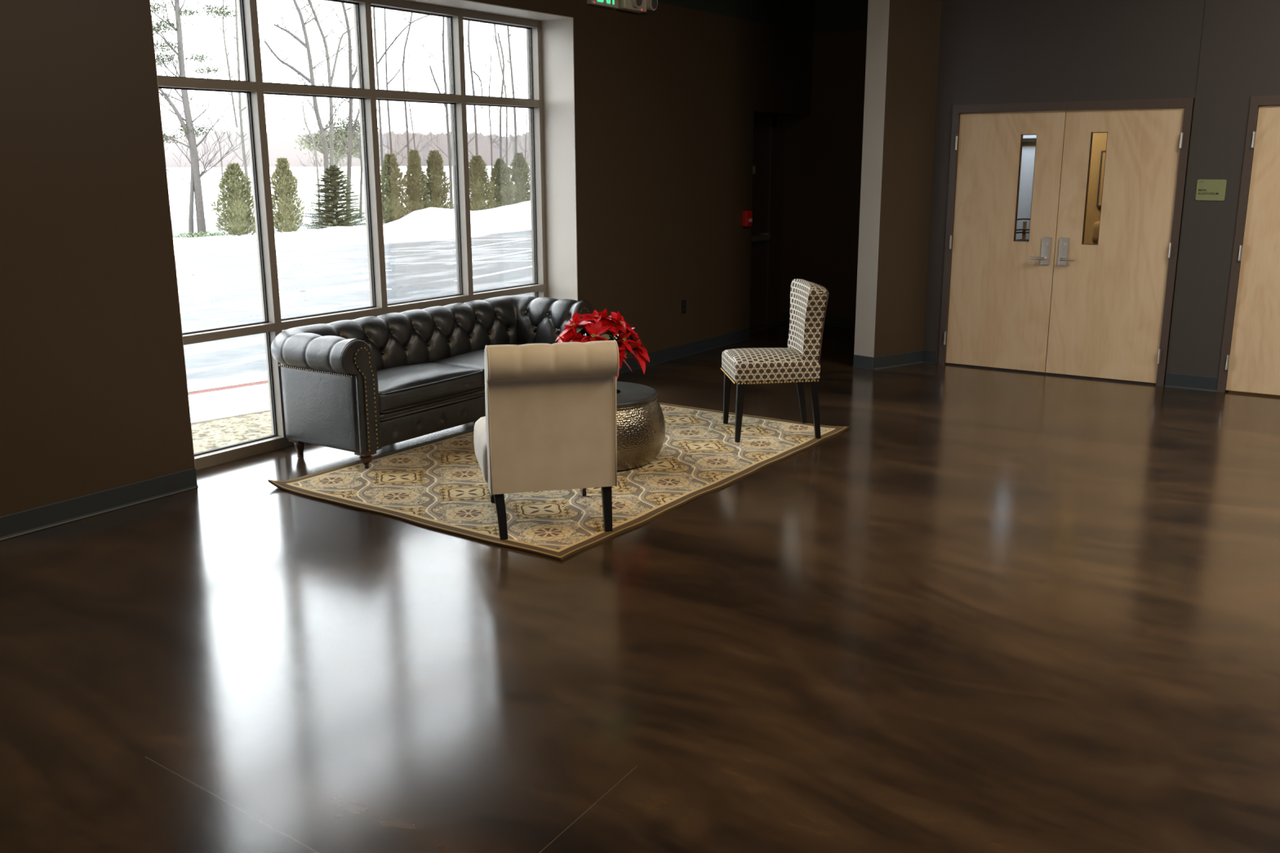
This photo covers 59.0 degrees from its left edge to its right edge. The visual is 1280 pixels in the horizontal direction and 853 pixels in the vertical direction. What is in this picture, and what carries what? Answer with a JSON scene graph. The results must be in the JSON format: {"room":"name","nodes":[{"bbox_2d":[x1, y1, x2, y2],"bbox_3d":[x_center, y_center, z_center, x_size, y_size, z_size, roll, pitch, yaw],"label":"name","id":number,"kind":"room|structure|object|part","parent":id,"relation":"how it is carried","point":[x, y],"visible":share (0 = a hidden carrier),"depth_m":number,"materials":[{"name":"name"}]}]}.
{"room":"lobby","nodes":[
{"label":"lobby","id":0,"kind":"room"},
{"bbox_2d":[0,0,813,516],"bbox_3d":[-2.495,-1.846,6.206,0.460,4.300,15.030,9,16,33],"label":"wall","id":1,"kind":"structure","parent":0,"point":[94,398],"depth_m":5.94,"materials":[{"name":"brown paint"}]},
{"bbox_2d":[149,0,195,464],"bbox_3d":[-2.615,-1.054,6.089,0.326,2.812,0.004,9,16,33],"label":"trim","id":2,"kind":"structure","parent":1,"relation":"attached to","point":[149,0],"depth_m":6.00,"materials":[{"name":"beige paint"}]},
{"bbox_2d":[157,0,546,470],"bbox_3d":[-1.789,-1.414,7.617,0.112,2.806,3.525,9,16,33],"label":"window","id":3,"kind":"structure","parent":1,"relation":"in","point":[461,91],"depth_m":7.99,"materials":[{"name":"clear glass"}]},
{"bbox_3d":[-1.565,-2.555,7.724,0.006,0.531,0.809,9,16,33],"label":"pane","id":4,"kind":"part","parent":3,"relation":"part of","materials":[{"name":"clear glass"}]},
{"bbox_3d":[-1.562,-1.575,7.955,0.006,1.372,0.809,9,16,33],"label":"pane","id":5,"kind":"part","parent":3,"relation":"part of","materials":[{"name":"clear glass"}]},
{"bbox_3d":[-1.076,-2.723,8.425,0.006,0.531,0.825,9,16,33],"label":"pane","id":6,"kind":"part","parent":3,"relation":"part of","materials":[{"name":"clear glass"}]},
{"bbox_3d":[-1.073,-1.742,8.656,0.006,1.372,0.825,9,16,33],"label":"pane","id":7,"kind":"part","parent":3,"relation":"part of","materials":[{"name":"clear glass"}]},
{"bbox_3d":[-1.069,-0.696,8.903,0.006,0.671,0.825,9,16,33],"label":"pane","id":8,"kind":"part","parent":3,"relation":"part of","materials":[{"name":"clear glass"}]},
{"bbox_2d":[406,0,573,21],"bbox_3d":[-1.629,-2.758,7.187,0.326,0.006,3.533,9,16,33],"label":"trim","id":9,"kind":"structure","parent":1,"relation":"attached to","point":[462,4],"depth_m":8.01,"materials":[{"name":"beige paint"}]},
{"bbox_2d":[541,17,577,300],"bbox_3d":[-0.633,-1.731,8.928,0.326,2.812,0.006,9,16,33],"label":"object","id":10,"kind":"structure","parent":1,"relation":"attached to","point":[557,35],"depth_m":8.83,"materials":[{"name":"beige paint"}]},
{"bbox_2d":[586,0,617,8],"bbox_3d":[-0.286,-3.349,8.729,0.054,0.200,0.350,9,16,33],"label":"exit sign","id":11,"kind":"object","parent":1,"relation":"attached to","point":[606,3],"visible":1,"depth_m":8.74,"materials":[{"name":"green plastic"}]},
{"bbox_2d":[616,0,657,13],"bbox_3d":[-0.021,-3.408,9.039,0.137,0.170,0.409,9,16,33],"label":"emergency light","id":12,"kind":"object","parent":1,"relation":"attached to","point":[634,6],"visible":1,"depth_m":9.00,"materials":[{"name":"white plastic"}]},
{"bbox_2d":[681,299,685,313],"bbox_3d":[0.401,-1.093,10.328,0.008,0.120,0.072,9,16,33],"label":"wall outlet","id":13,"kind":"object","parent":1,"relation":"attached to","point":[683,302],"visible":1,"depth_m":10.32,"materials":[{"name":"black plastic"}]},
{"bbox_2d":[618,328,750,373],"bbox_3d":[0.315,-0.668,10.292,0.014,0.110,2.845,9,16,33],"label":"baseboard","id":14,"kind":"structure","parent":1,"relation":"attached to","point":[674,353],"depth_m":10.49,"materials":[{"name":"rubber"}]},
{"bbox_2d":[742,210,752,226],"bbox_3d":[1.053,-2.031,11.047,0.064,0.150,0.120,9,16,33],"label":"fire alarm","id":15,"kind":"object","parent":1,"relation":"attached to","point":[747,219],"visible":1,"depth_m":11.01,"materials":[{"name":"red plastic"}]},
{"bbox_2d":[749,113,784,328],"bbox_3d":[1.159,-2.134,11.898,0.198,2.220,1.252,9,16,33],"label":"door","id":16,"kind":"structure","parent":1,"relation":"in","point":[768,129],"depth_m":12.09,"materials":[{"name":"brown paint"}]},
{"bbox_3d":[1.105,-2.058,11.805,0.045,2.086,0.892,9,16,33],"label":"panel","id":17,"kind":"part","parent":16,"relation":"part of","materials":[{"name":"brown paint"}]},
{"bbox_3d":[1.096,-2.118,11.828,0.140,2.220,1.062,9,16,33],"label":"frame","id":18,"kind":"part","parent":16,"relation":"part of","materials":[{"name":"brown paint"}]},
{"bbox_3d":[1.140,-2.137,11.911,0.153,2.220,1.252,9,16,33],"label":"panel","id":19,"kind":"part","parent":16,"relation":"part of","materials":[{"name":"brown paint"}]},
{"bbox_2d":[750,320,787,332],"bbox_3d":[1.187,-1.056,12.136,0.260,0.012,1.252,9,16,33],"label":"trim","id":20,"kind":"structure","parent":1,"relation":"attached to","point":[779,322],"depth_m":12.23,"materials":[{"name":"brown paint"}]},
{"bbox_2d":[0,322,1279,852],"bbox_3d":[2.398,0.721,4.876,10.660,0.120,17.400,9,16,33],"label":"floor","id":21,"kind":"structure","parent":0,"point":[990,611],"depth_m":4.16,"materials":[{"name":"wood"}]},
{"bbox_2d":[271,295,593,468],"bbox_3d":[-1.316,-0.367,7.568,0.802,0.786,2.378,9,16,33],"label":"sofa","id":22,"kind":"object","parent":21,"relation":"on","point":[362,386],"visible":0.81,"depth_m":7.01,"materials":[{"name":"black leather"}]},
{"bbox_3d":[-2.093,0.124,6.966,0.090,0.113,0.090,9,16,33],"label":"leg","id":23,"kind":"part","parent":22,"relation":"part of","materials":[{"name":"brown wood"}]},
{"bbox_3d":[-1.861,-0.129,6.732,0.663,0.488,0.133,9,16,33],"label":"panel","id":24,"kind":"part","parent":22,"relation":"part of","materials":[{"name":"black leather"}]},
{"bbox_3d":[-1.818,-0.315,6.619,0.514,0.446,0.266,9,16,33],"label":"arm","id":25,"kind":"part","parent":22,"relation":"part of","materials":[{"name":"black leather"}]},
{"bbox_3d":[-1.609,0.183,6.643,0.090,0.083,0.090,9,16,33],"label":"leg","id":26,"kind":"part","parent":22,"relation":"part of","materials":[{"name":"brown wood"}]},
{"bbox_3d":[-1.573,-0.154,6.506,0.005,0.614,0.140,9,16,33],"label":"nailhead trim","id":27,"kind":"part","parent":22,"relation":"part of","materials":[{"name":"gold metal"}]},
{"bbox_3d":[-1.577,-0.154,6.514,0.014,0.609,0.142,9,16,33],"label":"facing panel","id":28,"kind":"part","parent":22,"relation":"part of","materials":[{"name":"black leather"}]},
{"bbox_3d":[-1.538,-0.566,7.676,0.266,0.447,2.376,9,16,33],"label":"backrest","id":29,"kind":"part","parent":22,"relation":"part of","materials":[{"name":"black leather"}]},
{"bbox_2d":[377,362,484,413],"bbox_3d":[-1.469,-0.267,7.124,0.522,0.167,0.922,9,16,33],"label":"seat cushion","id":30,"kind":"object","parent":22,"relation":"on","point":[402,388],"depth_m":7.02,"materials":[{"name":"black leather"}]},
{"bbox_3d":[-1.048,-0.132,7.437,0.080,0.163,1.864,9,16,33],"label":"rail","id":31,"kind":"part","parent":22,"relation":"part of","materials":[{"name":"black leather"}]},
{"bbox_2d":[433,343,520,386],"bbox_3d":[-0.949,-0.446,7.869,0.522,0.170,0.922,9,16,33],"label":"seat cushion","id":32,"kind":"object","parent":22,"relation":"on","point":[468,355],"depth_m":7.71,"materials":[{"name":"black leather"}]},
{"bbox_3d":[-0.710,-0.523,8.381,0.663,0.488,0.133,9,16,33],"label":"panel","id":33,"kind":"part","parent":22,"relation":"part of","materials":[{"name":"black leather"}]},
{"bbox_3d":[-0.631,-0.720,8.318,0.514,0.446,0.266,9,16,33],"label":"arm","id":34,"kind":"part","parent":22,"relation":"part of","materials":[{"name":"black leather"}]},
{"bbox_3d":[-0.414,-0.552,8.181,0.014,0.609,0.142,9,16,33],"label":"facing panel","id":35,"kind":"part","parent":22,"relation":"part of","materials":[{"name":"black leather"}]},
{"bbox_2d":[267,402,849,560],"bbox_3d":[-0.330,0.159,6.934,2.097,0.046,3.103,9,16,34],"label":"area rug","id":36,"kind":"object","parent":21,"relation":"on","point":[440,484],"visible":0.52,"depth_m":6.29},
{"bbox_2d":[473,340,619,539],"bbox_3d":[-0.474,0.001,5.622,0.650,0.935,0.747,-3,14,-13],"label":"slipper chair","id":37,"kind":"object","parent":36,"relation":"on","point":[549,421],"visible":1,"depth_m":5.32,"materials":[{"name":"fabric"}]},
{"bbox_3d":[-0.495,0.089,5.734,0.650,0.268,0.565,-3,14,-13],"label":"seat","id":38,"kind":"part","parent":37,"relation":"part of","materials":[{"name":"beige fabric"}]},
{"bbox_3d":[-0.664,0.420,5.391,0.056,0.226,0.080,-3,14,-13],"label":"leg","id":39,"kind":"part","parent":37,"relation":"part of","materials":[{"name":"black paint"}]},
{"bbox_3d":[-0.160,0.391,5.507,0.046,0.226,0.080,-3,14,-13],"label":"leg","id":40,"kind":"part","parent":37,"relation":"part of","materials":[{"name":"black paint"}]},
{"bbox_2d":[616,381,665,471],"bbox_3d":[-0.261,-0.007,6.799,0.827,0.408,0.827,9,16,33],"label":"coffee table","id":41,"kind":"object","parent":36,"relation":"on","point":[640,420],"visible":0.28,"depth_m":6.53,"materials":[{"name":"metal"}]},
{"bbox_2d":[580,329,632,393],"bbox_3d":[-0.217,-0.389,6.715,0.349,0.375,0.349,9,16,33],"label":"glass bowl","id":42,"kind":"object","parent":41,"relation":"on","point":[627,352],"visible":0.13,"depth_m":6.63,"materials":[{"name":"clear glass"}]},
{"bbox_2d":[555,308,649,380],"bbox_3d":[-0.224,-0.502,6.693,0.522,0.378,0.573,9,16,33],"label":"poinsettia","id":43,"kind":"object","parent":42,"relation":"in","point":[597,325],"visible":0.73,"depth_m":6.60,"materials":[{"name":"red plant"}]},
{"bbox_3d":[-0.261,-0.187,6.757,0.725,0.038,0.725,9,16,33],"label":"lid","id":44,"kind":"part","parent":41,"relation":"part of","materials":[{"name":"metal"}]},
{"bbox_2d":[720,279,829,442],"bbox_3d":[0.866,-0.451,7.395,0.597,0.989,0.565,-1,13,-5],"label":"dining chair","id":45,"kind":"object","parent":36,"relation":"on","point":[799,363],"visible":1,"depth_m":7.19,"materials":[{"name":"fabric"}]},
{"bbox_3d":[0.597,-0.204,7.688,0.055,0.376,0.052,-1,13,-5],"label":"leg","id":46,"kind":"part","parent":45,"relation":"part of","materials":[{"name":"black paint"}]},
{"bbox_3d":[0.636,-0.089,7.201,0.062,0.376,0.055,-1,13,-5],"label":"leg","id":47,"kind":"part","parent":45,"relation":"part of","materials":[{"name":"black paint"}]},
{"bbox_3d":[0.842,-0.339,7.419,0.548,0.012,0.565,-1,13,-5],"label":"nailhead trim","id":48,"kind":"part","parent":45,"relation":"part of","materials":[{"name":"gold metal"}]},
{"bbox_3d":[0.851,-0.416,7.402,0.558,0.176,0.553,-1,13,-5],"label":"seat","id":49,"kind":"part","parent":45,"relation":"part of","materials":[{"name":"fabric"}]},
{"bbox_3d":[1.091,-0.207,7.694,0.099,0.376,0.048,-1,13,-5],"label":"leg","id":50,"kind":"part","parent":45,"relation":"part of","materials":[{"name":"black paint"}]},
{"bbox_3d":[1.083,-0.637,7.372,0.154,0.617,0.524,-1,13,-5],"label":"backrest","id":51,"kind":"part","parent":45,"relation":"part of","materials":[{"name":"fabric"}]},
{"bbox_3d":[1.124,-0.108,7.277,0.084,0.376,0.048,-1,13,-5],"label":"leg","id":52,"kind":"part","parent":45,"relation":"part of","materials":[{"name":"black paint"}]},
{"bbox_2d":[1015,217,1030,240],"bbox_3d":[4.080,-1.720,12.458,0.352,1.135,0.048,9,16,33],"label":"metal railing","id":53,"kind":"object","parent":21,"relation":"on","point":[1024,233],"visible":0.38,"depth_m":12.29,"materials":[{"name":"black metal"}]},
{"bbox_3d":[4.070,-2.017,12.374,0.352,0.068,0.016,9,16,33],"label":"rail","id":54,"kind":"part","parent":53,"relation":"part of","materials":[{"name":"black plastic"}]},
{"bbox_3d":[4.070,-2.097,12.356,0.352,0.068,0.016,9,16,33],"label":"rail","id":55,"kind":"part","parent":53,"relation":"part of","materials":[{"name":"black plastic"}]},
{"bbox_3d":[4.069,-2.236,12.323,0.352,0.068,0.016,9,16,33],"label":"rail","id":56,"kind":"part","parent":53,"relation":"part of","materials":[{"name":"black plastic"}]},
{"bbox_3d":[4.180,-1.690,12.407,0.033,1.100,0.030,9,16,33],"label":"post","id":57,"kind":"part","parent":53,"relation":"part of","materials":[{"name":"black metal"}]},
{"bbox_2d":[1092,221,1099,244],"bbox_3d":[5.019,-1.565,11.820,0.700,1.120,0.700,9,16,33],"label":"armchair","id":58,"kind":"object","parent":21,"relation":"on","point":[1095,226],"visible":0.09,"depth_m":11.93,"materials":[{"name":"beige fabric"}]},
{"bbox_2d":[779,0,868,320],"bbox_3d":[2.304,-3.173,11.753,1.995,4.300,0.200,9,16,33],"label":"wall","id":59,"kind":"structure","parent":0,"point":[823,148],"depth_m":11.97,"materials":[{"name":"brown paint"}]},
{"bbox_2d":[782,312,855,328],"bbox_3d":[2.334,-1.101,12.093,1.795,0.110,0.014,9,16,33],"label":"baseboard","id":60,"kind":"structure","parent":59,"relation":"attached to","point":[829,321],"depth_m":12.23,"materials":[{"name":"rubber"}]},
{"bbox_2d":[873,0,942,356],"bbox_3d":[2.684,-2.810,10.209,0.419,4.300,2.398,9,16,33],"label":"wall","id":61,"kind":"structure","parent":0,"point":[914,25],"depth_m":9.54,"materials":[{"name":"brown paint"}]},
{"bbox_2d":[853,0,889,369],"bbox_3d":[1.928,-2.597,9.319,0.004,4.300,0.201,-13,18,-43],"label":"column","id":62,"kind":"structure","parent":61,"relation":"attached to","point":[877,24],"depth_m":9.43,"materials":[{"name":"beige paint"}]},
{"bbox_2d":[853,350,923,369],"bbox_3d":[2.631,-0.750,10.604,0.446,0.110,2.212,9,16,33],"label":"baseboard","id":63,"kind":"structure","parent":61,"relation":"attached to","point":[916,357],"depth_m":9.84,"materials":[{"name":"rubber"}]},
{"bbox_2d":[1083,132,1107,244],"bbox_3d":[6.264,-2.477,11.572,5.000,3.000,0.150,9,16,33],"label":"wall","id":64,"kind":"structure","parent":0,"point":[1099,140],"depth_m":12.36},
{"bbox_2d":[1015,134,1036,239],"bbox_3d":[4.371,-2.880,12.766,0.250,2.150,0.080,9,16,33],"label":"window","id":65,"kind":"structure","parent":64,"relation":"in","point":[1028,146],"depth_m":12.83,"materials":[{"name":"clear glass"}]},
{"bbox_3d":[4.369,-2.879,12.762,0.250,2.150,0.070,9,16,33],"label":"frame","id":66,"kind":"part","parent":65,"relation":"part of","materials":[{"name":"black plastic"}]},
{"bbox_2d":[1096,150,1106,207],"bbox_3d":[5.251,-2.649,12.121,0.640,0.600,0.029,9,16,33],"label":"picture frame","id":67,"kind":"object","parent":64,"relation":"attached to","point":[1103,152],"visible":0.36,"depth_m":12.27,"materials":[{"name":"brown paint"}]},
{"bbox_2d":[923,0,1279,381],"bbox_3d":[5.958,-2.157,7.391,8.248,4.300,0.140,9,16,33],"label":"wall","id":68,"kind":"structure","parent":0,"point":[1219,54],"depth_m":8.72,"materials":[{"name":"paint"}]},
{"bbox_2d":[922,350,936,364],"bbox_3d":[2.560,-0.616,10.035,0.120,0.110,0.014,9,16,33],"label":"baseboard","id":69,"kind":"structure","parent":68,"relation":"attached to","point":[928,357],"depth_m":10.04,"materials":[{"name":"rubber"}]},
{"bbox_2d":[943,111,1066,372],"bbox_3d":[3.029,-1.538,9.494,0.871,2.118,0.122,9,16,33],"label":"door","id":70,"kind":"structure","parent":68,"relation":"in","point":[1001,286],"depth_m":9.50,"materials":[{"name":"brown wood"}]},
{"bbox_3d":[3.180,-1.963,9.332,0.144,0.881,0.049,9,16,33],"label":"lite frame","id":71,"kind":"part","parent":70,"relation":"part of","materials":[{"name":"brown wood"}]},
{"bbox_3d":[3.277,-1.387,9.326,0.128,0.024,0.073,9,16,33],"label":"lever","id":72,"kind":"part","parent":70,"relation":"part of","materials":[{"name":"silver metal"}]},
{"bbox_3d":[3.338,-1.444,9.309,0.072,0.224,0.014,9,16,33],"label":"handle plate","id":73,"kind":"part","parent":70,"relation":"part of","materials":[{"name":"silver metal"}]},
{"bbox_2d":[944,363,1155,385],"bbox_3d":[3.435,-0.452,9.550,1.730,0.007,0.115,9,16,33],"label":"threshold","id":74,"kind":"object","parent":68,"relation":"attached to","point":[953,364],"depth_m":9.47,"materials":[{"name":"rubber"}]},
{"bbox_2d":[937,97,1195,386],"bbox_3d":[3.435,-1.522,9.303,1.840,2.205,0.162,9,16,33],"label":"trim","id":75,"kind":"structure","parent":68,"relation":"attached to","point":[1188,104],"depth_m":8.94,"materials":[{"name":"brown paint"}]},
{"bbox_2d":[1045,107,1184,382],"bbox_3d":[3.758,-1.427,9.012,0.879,2.118,0.122,9,16,33],"label":"door","id":76,"kind":"structure","parent":68,"relation":"in","point":[1107,305],"depth_m":9.02,"materials":[{"name":"brown wood"}]},
{"bbox_3d":[3.454,-1.426,9.233,0.072,0.224,0.014,9,16,33],"label":"handle plate","id":77,"kind":"part","parent":76,"relation":"part of","materials":[{"name":"silver metal"}]},
{"bbox_3d":[3.475,-1.357,9.195,0.118,0.024,0.073,9,16,33],"label":"lever","id":78,"kind":"part","parent":76,"relation":"part of","materials":[{"name":"silver metal"}]},
{"bbox_3d":[3.633,-1.896,9.033,0.143,0.895,0.049,9,16,33],"label":"lite frame","id":79,"kind":"part","parent":76,"relation":"part of","materials":[{"name":"brown wood"}]},
{"bbox_2d":[1164,373,1217,391],"bbox_3d":[4.324,-0.347,8.868,0.384,0.110,0.014,9,16,33],"label":"baseboard","id":80,"kind":"structure","parent":68,"relation":"attached to","point":[1173,380],"depth_m":8.87,"materials":[{"name":"rubber"}]},
{"bbox_2d":[1195,179,1226,200],"bbox_3d":[4.307,-1.785,8.540,0.200,0.155,0.007,9,16,33],"label":"room sign","id":81,"kind":"object","parent":68,"relation":"attached to","point":[1206,189],"visible":1,"depth_m":8.54,"materials":[{"name":"plastic"}]},
{"bbox_2d":[1217,94,1279,392],"bbox_3d":[5.279,-1.241,8.083,1.850,2.205,0.162,9,16,33],"label":"trim","id":82,"kind":"structure","parent":68,"relation":"attached to","point":[1256,101],"depth_m":8.47,"materials":[{"name":"brown paint"}]},
{"bbox_2d":[1225,105,1279,395],"bbox_3d":[5.241,-1.205,8.048,1.750,2.118,0.088,9,16,33],"label":"door","id":83,"kind":"structure","parent":68,"relation":"in","point":[1253,366],"depth_m":8.48,"materials":[{"name":"brown wood"}]},
{"label":"outside","id":84,"kind":"structure","parent":0,"visible":0},
{"bbox_2d":[170,200,364,219],"bbox_3d":[-11.118,-12.771,65.142,38.000,0.950,130.000,9,16,33],"label":"field","id":85,"kind":"structure","parent":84,"point":[175,214],"depth_m":61.52,"materials":[{"name":"white snow"}]},
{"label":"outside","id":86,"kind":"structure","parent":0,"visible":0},
{"bbox_2d":[166,166,386,208],"bbox_3d":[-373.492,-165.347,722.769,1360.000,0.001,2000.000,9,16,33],"label":"snowy field","id":87,"kind":"structure","parent":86,"point":[179,190],"depth_m":183.95,"materials":[{"name":"white snow"}]},
{"bbox_2d":[163,128,386,167],"bbox_3d":[-192.305,-175.472,710.479,380.291,26.061,425.440,9,16,33],"label":"woods","id":88,"kind":"object","parent":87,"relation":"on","point":[282,145],"visible":0.1,"depth_m":699.34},
{"bbox_2d":[294,110,386,199],"bbox_3d":[-29.837,-27.043,113.154,6.894,9.008,7.399,9,16,33],"label":"pine","id":89,"kind":"object","parent":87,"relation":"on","point":[338,131],"visible":0.42,"depth_m":112.39,"materials":[{"name":"green plant"}]},
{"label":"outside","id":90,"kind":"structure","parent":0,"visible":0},
{"bbox_2d":[171,209,388,382],"bbox_3d":[-10.507,-3.252,23.497,27.000,0.470,100.000,9,16,33],"label":"snowy ground","id":91,"kind":"structure","parent":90,"point":[241,355],"depth_m":17.52,"materials":[{"name":"white snow"}]},
{"bbox_2d":[150,0,248,233],"bbox_3d":[-12.293,-9.514,30.247,3.605,9.312,1.323,-2,13,-8],"label":"bare tree","id":92,"kind":"object","parent":91,"relation":"on","point":[196,192],"visible":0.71,"depth_m":30.46,"materials":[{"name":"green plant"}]},
{"bbox_2d":[173,231,234,237],"bbox_3d":[-11.072,-4.827,28.609,1.708,0.270,0.649,-4,14,-14],"label":"juniper","id":93,"kind":"object","parent":91,"relation":"on","point":[198,234],"visible":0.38,"depth_m":28.53,"materials":[{"name":"green plant"}]},
{"bbox_2d":[173,90,249,198],"bbox_3d":[-13.580,-8.724,36.687,2.750,5.148,0.949,-8,15,-29],"label":"bare tree","id":94,"kind":"object","parent":91,"relation":"on","point":[219,142],"visible":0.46,"depth_m":36.56,"materials":[{"name":"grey plant"}]},
{"bbox_2d":[187,380,267,395],"bbox_3d":[-3.845,-0.129,9.651,0.157,0.300,20.388,13,18,43],"label":"strip","id":95,"kind":"object","parent":91,"relation":"on","point":[265,381],"depth_m":9.87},
{"bbox_2d":[184,0,305,225],"bbox_3d":[-12.075,-10.880,34.217,3.949,9.607,1.790,-4,14,-16],"label":"bare tree","id":96,"kind":"object","parent":91,"relation":"on","point":[224,29],"visible":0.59,"depth_m":34.35,"materials":[{"name":"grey plant"}]},
{"bbox_2d":[173,222,389,255],"bbox_3d":[-5.256,-6.576,34.888,8.845,1.050,39.040,9,16,33],"label":"snow bank","id":97,"kind":"object","parent":91,"relation":"on","point":[336,235],"visible":0.3,"depth_m":27.38,"materials":[{"name":"white snow"}]},
{"bbox_2d":[210,162,255,235],"bbox_3d":[-10.582,-5.907,29.655,1.360,1.990,1.293,9,16,33],"label":"arborvitae","id":98,"kind":"object","parent":97,"relation":"on","point":[237,214],"visible":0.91,"depth_m":29.43,"materials":[{"name":"green plant"}]},
{"bbox_2d":[175,255,387,312],"bbox_3d":[-5.489,-3.207,22.197,8.035,0.001,16.211,9,16,33],"label":"parking lines","id":99,"kind":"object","parent":91,"relation":"on","point":[305,273],"visible":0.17,"depth_m":18.54,"materials":[{"name":"paint"}]},
{"bbox_2d":[270,156,306,232],"bbox_3d":[-9.403,-6.084,29.987,1.098,2.072,1.055,9,16,33],"label":"arborvitae","id":100,"kind":"object","parent":91,"relation":"on","point":[285,184],"visible":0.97,"depth_m":29.84,"materials":[{"name":"green plant"}]},
{"bbox_2d":[257,0,355,223],"bbox_3d":[-10.455,-10.808,34.920,3.891,9.553,1.261,-3,14,-11],"label":"bare tree","id":101,"kind":"object","parent":91,"relation":"on","point":[306,44],"visible":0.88,"depth_m":34.84,"materials":[{"name":"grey plant"}]},
{"bbox_2d":[274,61,353,225],"bbox_3d":[-9.816,-8.516,34.801,2.372,5.200,0.849,-7,15,-25],"label":"bare tree","id":102,"kind":"object","parent":91,"relation":"on","point":[305,122],"visible":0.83,"depth_m":34.62,"materials":[{"name":"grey plant"}]},
{"bbox_2d":[262,0,376,221],"bbox_3d":[-9.801,-11.203,35.715,4.285,10.012,1.503,-4,14,-17],"label":"bare tree","id":103,"kind":"object","parent":91,"relation":"on","point":[330,77],"visible":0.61,"depth_m":35.55,"materials":[{"name":"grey plant"}]},
{"bbox_2d":[302,164,365,229],"bbox_3d":[-8.389,-6.268,31.279,1.945,1.911,1.873,-7,15,-28],"label":"young spruce","id":104,"kind":"object","parent":91,"relation":"on","point":[334,173],"visible":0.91,"depth_m":31.14,"materials":[{"name":"green plant"}]},
{"bbox_2d":[304,0,381,215],"bbox_3d":[-9.355,-11.430,36.241,3.608,10.272,1.654,-4,14,-17],"label":"bare tree","id":105,"kind":"object","parent":91,"relation":"on","point":[351,129],"visible":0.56,"depth_m":36.28,"materials":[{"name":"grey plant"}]},
{"bbox_2d":[321,83,386,218],"bbox_3d":[-9.621,-9.178,38.678,2.199,4.990,1.014,-5,14,-19],"label":"bare tree","id":106,"kind":"object","parent":91,"relation":"on","point":[361,183],"visible":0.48,"depth_m":38.81,"materials":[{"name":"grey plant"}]},
{"bbox_2d":[334,14,385,219],"bbox_3d":[-8.121,-11.017,37.323,3.950,9.098,1.043,-2,13,-8],"label":"bare tree","id":107,"kind":"object","parent":91,"relation":"on","point":[375,51],"visible":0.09,"depth_m":37.64,"materials":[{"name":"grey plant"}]},
{"bbox_2d":[380,153,389,224],"bbox_3d":[-7.084,-6.722,32.409,1.229,2.186,1.208,9,16,33],"label":"arborvitae","id":108,"kind":"object","parent":91,"relation":"on","point":[384,183],"visible":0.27,"depth_m":32.17,"materials":[{"name":"green plant"}]},
{"bbox_3d":[-2.250,0.250,-2.679,10.200,4.300,0.200,9,16,33],"label":"wall","id":109,"kind":"structure","parent":0,"visible":0},
{"bbox_2d":[0,467,198,540],"bbox_3d":[-4.435,0.955,3.487,0.014,0.110,7.000,9,16,33],"label":"baseboard","id":110,"kind":"structure","parent":109,"relation":"attached to","point":[12,525],"depth_m":5.82,"materials":[{"name":"rubber"}]},
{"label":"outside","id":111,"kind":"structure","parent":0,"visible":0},
{"bbox_2d":[191,411,271,453],"bbox_3d":[-2.702,0.186,8.307,1.650,0.300,15.000,9,16,33],"label":"lawn","id":112,"kind":"structure","parent":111,"point":[213,434],"depth_m":8.32,"materials":[{"name":"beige plant"}]},
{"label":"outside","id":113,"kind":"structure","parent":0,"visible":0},
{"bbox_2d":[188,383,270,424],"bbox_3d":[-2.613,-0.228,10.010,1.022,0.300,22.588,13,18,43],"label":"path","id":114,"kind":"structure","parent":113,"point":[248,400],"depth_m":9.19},
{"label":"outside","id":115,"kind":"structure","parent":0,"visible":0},
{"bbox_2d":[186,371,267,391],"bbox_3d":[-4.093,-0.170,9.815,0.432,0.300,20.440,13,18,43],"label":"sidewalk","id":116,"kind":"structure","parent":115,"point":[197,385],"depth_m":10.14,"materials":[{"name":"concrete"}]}
]}

